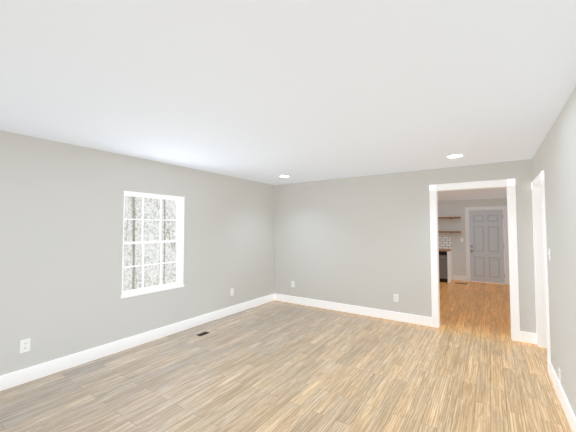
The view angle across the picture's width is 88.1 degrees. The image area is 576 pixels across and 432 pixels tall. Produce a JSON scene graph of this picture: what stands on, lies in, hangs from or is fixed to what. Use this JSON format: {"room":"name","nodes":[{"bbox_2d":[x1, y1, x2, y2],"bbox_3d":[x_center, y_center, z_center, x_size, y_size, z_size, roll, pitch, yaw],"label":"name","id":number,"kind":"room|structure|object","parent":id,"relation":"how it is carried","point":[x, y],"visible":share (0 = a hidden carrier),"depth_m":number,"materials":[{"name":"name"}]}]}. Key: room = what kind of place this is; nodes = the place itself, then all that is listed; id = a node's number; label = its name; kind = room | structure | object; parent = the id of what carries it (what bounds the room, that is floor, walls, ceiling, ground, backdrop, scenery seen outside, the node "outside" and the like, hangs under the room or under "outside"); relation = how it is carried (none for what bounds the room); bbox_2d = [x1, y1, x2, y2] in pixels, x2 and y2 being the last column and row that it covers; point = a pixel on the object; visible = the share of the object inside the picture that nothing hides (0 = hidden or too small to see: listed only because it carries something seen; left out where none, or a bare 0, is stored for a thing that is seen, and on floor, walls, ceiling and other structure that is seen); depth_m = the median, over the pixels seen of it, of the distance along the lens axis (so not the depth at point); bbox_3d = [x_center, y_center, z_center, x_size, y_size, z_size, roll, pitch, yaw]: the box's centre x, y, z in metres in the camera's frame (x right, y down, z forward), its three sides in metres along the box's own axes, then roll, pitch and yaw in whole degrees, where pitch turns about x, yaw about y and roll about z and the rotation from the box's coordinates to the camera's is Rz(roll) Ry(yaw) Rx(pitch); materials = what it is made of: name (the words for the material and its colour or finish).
{"room":"empty living room","nodes":[
{"label":"empty living room","id":0,"kind":"room"},
{"bbox_2d":[0,130,274,375],"bbox_3d":[-2.517,0.426,3.206,0.160,2.440,7.940,-2,-3,34],"label":"wall","id":1,"kind":"structure","parent":0,"point":[61,226],"depth_m":3.48,"materials":[{"name":"grey paint"}]},
{"bbox_2d":[20,338,29,352],"bbox_3d":[-2.582,1.275,2.924,0.010,0.124,0.078,-2,-3,34],"label":"electrical outlet","id":2,"kind":"object","parent":1,"relation":"attached to","point":[25,345],"visible":1,"depth_m":2.92,"materials":[{"name":"white plastic"}]},
{"bbox_2d":[0,293,275,390],"bbox_3d":[-2.442,1.573,3.107,0.021,0.140,7.700,-2,-3,34],"label":"baseboard","id":3,"kind":"structure","parent":1,"relation":"attached to","point":[20,377],"depth_m":3.57,"materials":[{"name":"white wood"}]},
{"bbox_2d":[121,191,184,298],"bbox_3d":[-1.867,0.369,4.133,0.147,1.344,0.924,-2,-3,34],"label":"window","id":4,"kind":"structure","parent":1,"relation":"in","point":[179,234],"depth_m":4.23,"materials":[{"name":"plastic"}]},
{"bbox_2d":[0,280,571,431],"bbox_3d":[1.347,1.709,3.502,6.160,0.100,12.860,-2,-3,34],"label":"floor","id":5,"kind":"structure","parent":0,"point":[469,364],"depth_m":2.96,"materials":[{"name":"brown wood"}]},
{"bbox_2d":[439,251,447,281],"bbox_3d":[4.338,1.441,8.678,0.600,0.865,0.638,-2,-3,34],"label":"dishwasher","id":6,"kind":"object","parent":5,"relation":"on","point":[443,274],"visible":0.46,"depth_m":8.35,"materials":[{"name":"silver metal"}]},
{"bbox_2d":[439,249,451,282],"bbox_3d":[3.842,1.436,9.038,1.956,0.905,0.640,-2,-3,34],"label":"base cabinet","id":7,"kind":"object","parent":5,"relation":"on","point":[449,263],"visible":0.15,"depth_m":8.34,"materials":[{"name":"white wood"}]},
{"bbox_2d":[0,0,575,184],"bbox_3d":[-0.725,-0.896,1.970,4.575,0.100,7.820,-2,-3,34],"label":"ceiling","id":8,"kind":"structure","parent":0,"point":[272,91],"depth_m":1.87,"materials":[{"name":"white paint"}]},
{"bbox_2d":[446,154,463,157],"bbox_3d":[2.142,-0.767,3.818,0.210,0.006,0.210,-2,-3,34],"label":"recessed light","id":9,"kind":"object","parent":8,"relation":"in","point":[455,156],"visible":1,"depth_m":3.82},
{"bbox_2d":[274,159,535,332],"bbox_3d":[1.523,0.508,5.187,4.295,2.440,0.120,-2,-3,34],"label":"wall","id":10,"kind":"structure","parent":0,"point":[362,241],"depth_m":5.14,"materials":[{"name":"grey paint"}]},
{"bbox_2d":[276,294,431,326],"bbox_3d":[0.977,1.669,5.428,3.006,0.140,0.016,-2,-3,34],"label":"baseboard","id":11,"kind":"structure","parent":10,"relation":"attached to","point":[397,316],"depth_m":5.22,"materials":[{"name":"white wood"}]},
{"bbox_2d":[393,294,397,301],"bbox_3d":[1.777,1.351,4.901,0.078,0.124,0.010,-2,-3,34],"label":"electrical outlet","id":12,"kind":"object","parent":10,"relation":"attached to","point":[395,297],"visible":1,"depth_m":4.90,"materials":[{"name":"white plastic"}]},
{"bbox_2d":[436,186,511,338],"bbox_3d":[2.701,0.636,4.380,0.926,2.118,0.122,-2,-3,34],"label":"doorway","id":13,"kind":"structure","parent":10,"relation":"in","point":[438,249],"depth_m":4.59,"materials":[{"name":"white wood"}]},
{"bbox_2d":[429,179,519,341],"bbox_3d":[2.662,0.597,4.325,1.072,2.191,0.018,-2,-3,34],"label":"trim","id":14,"kind":"structure","parent":10,"relation":"attached to","point":[513,260],"depth_m":4.12,"materials":[{"name":"white wood"}]},
{"bbox_2d":[437,187,506,200],"bbox_3d":[3.966,-0.698,6.625,5.220,0.290,4.920,-2,-3,34],"label":"ceiling","id":15,"kind":"structure","parent":0,"point":[487,193],"depth_m":7.28,"materials":[{"name":"white paint"}]},
{"bbox_2d":[438,198,508,279],"bbox_3d":[4.654,0.716,8.990,3.395,2.340,0.140,-2,-3,34],"label":"wall","id":16,"kind":"structure","parent":0,"point":[453,208],"depth_m":8.69,"materials":[{"name":"grey paint"}]},
{"bbox_2d":[438,236,451,248],"bbox_3d":[4.019,0.803,9.326,1.956,0.385,0.009,-2,-3,34],"label":"tile backsplash","id":17,"kind":"structure","parent":16,"relation":"attached to","point":[444,242],"depth_m":8.87,"materials":[{"name":"white tile"}]},
{"bbox_2d":[438,231,460,232],"bbox_3d":[4.058,0.496,9.168,2.200,0.065,0.249,-2,-3,34],"label":"shelf","id":18,"kind":"object","parent":16,"relation":"attached to","point":[449,231],"visible":0.46,"depth_m":8.60,"materials":[{"name":"brown wood"}]},
{"bbox_2d":[438,217,460,218],"bbox_3d":[4.058,0.081,9.185,2.200,0.065,0.249,-2,-3,34],"label":"shelf","id":19,"kind":"object","parent":16,"relation":"attached to","point":[449,217],"visible":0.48,"depth_m":8.68,"materials":[{"name":"brown wood"}]},
{"bbox_2d":[453,275,466,280],"bbox_3d":[4.980,1.802,8.629,0.340,0.140,0.016,-2,-3,34],"label":"baseboard","id":20,"kind":"structure","parent":16,"relation":"attached to","point":[460,278],"depth_m":8.61,"materials":[{"name":"white wood"}]},
{"bbox_2d":[468,209,504,265],"bbox_3d":[5.570,0.833,8.363,0.850,2.055,0.142,-2,-3,34],"label":"doorway","id":21,"kind":"object","parent":16,"relation":"in","point":[503,232],"depth_m":8.25,"materials":[{"name":"white wood"}]},
{"bbox_2d":[469,209,504,283],"bbox_3d":[5.550,0.839,8.328,0.808,2.023,0.117,-2,-3,34],"label":"entry door","id":22,"kind":"structure","parent":21,"relation":"attached to","point":[486,238],"depth_m":8.33,"materials":[{"name":"paint"}]},
{"bbox_2d":[465,206,508,284],"bbox_3d":[5.526,0.798,8.299,0.980,2.120,0.018,-2,-3,34],"label":"door frame","id":23,"kind":"structure","parent":16,"relation":"attached to","point":[504,208],"depth_m":8.23,"materials":[{"name":"white wood"}]},
{"bbox_2d":[532,87,575,416],"bbox_3d":[2.534,0.407,2.749,0.120,2.440,12.860,-2,-3,34],"label":"wall","id":24,"kind":"structure","parent":0,"point":[554,158],"depth_m":2.43,"materials":[{"name":"grey paint"}]},
{"bbox_2d":[534,183,546,347],"bbox_3d":[3.030,0.632,3.470,0.122,2.050,0.845,-2,-3,34],"label":"doorway","id":25,"kind":"structure","parent":24,"relation":"in","point":[540,268],"depth_m":3.81,"materials":[{"name":"white wood"}]},
{"bbox_2d":[531,171,550,372],"bbox_3d":[2.973,0.597,3.511,0.018,2.123,0.991,-2,-3,34],"label":"trim","id":26,"kind":"structure","parent":24,"relation":"attached to","point":[537,180],"depth_m":3.15,"materials":[{"name":"white wood"}]},
{"bbox_2d":[558,367,560,383],"bbox_3d":[2.424,1.424,2.660,0.010,0.124,0.078,-2,-3,34],"label":"electrical outlet","id":27,"kind":"object","parent":24,"relation":"attached to","point":[559,375],"visible":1,"depth_m":2.64,"materials":[{"name":"white plastic"}]},
{"bbox_2d":[549,362,575,431],"bbox_3d":[0.812,1.456,0.293,0.021,0.140,6.697,-2,-3,34],"label":"baseboard","id":28,"kind":"structure","parent":24,"relation":"attached to","point":[568,411],"depth_m":2.47,"materials":[{"name":"white wood"}]},
{"label":"outside","id":29,"kind":"structure","parent":0,"visible":0},
{"bbox_2d":[123,196,176,290],"bbox_3d":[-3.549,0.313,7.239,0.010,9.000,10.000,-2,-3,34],"label":"trees","id":30,"kind":"object","parent":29,"point":[151,233],"depth_m":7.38,"materials":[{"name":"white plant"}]}
]}

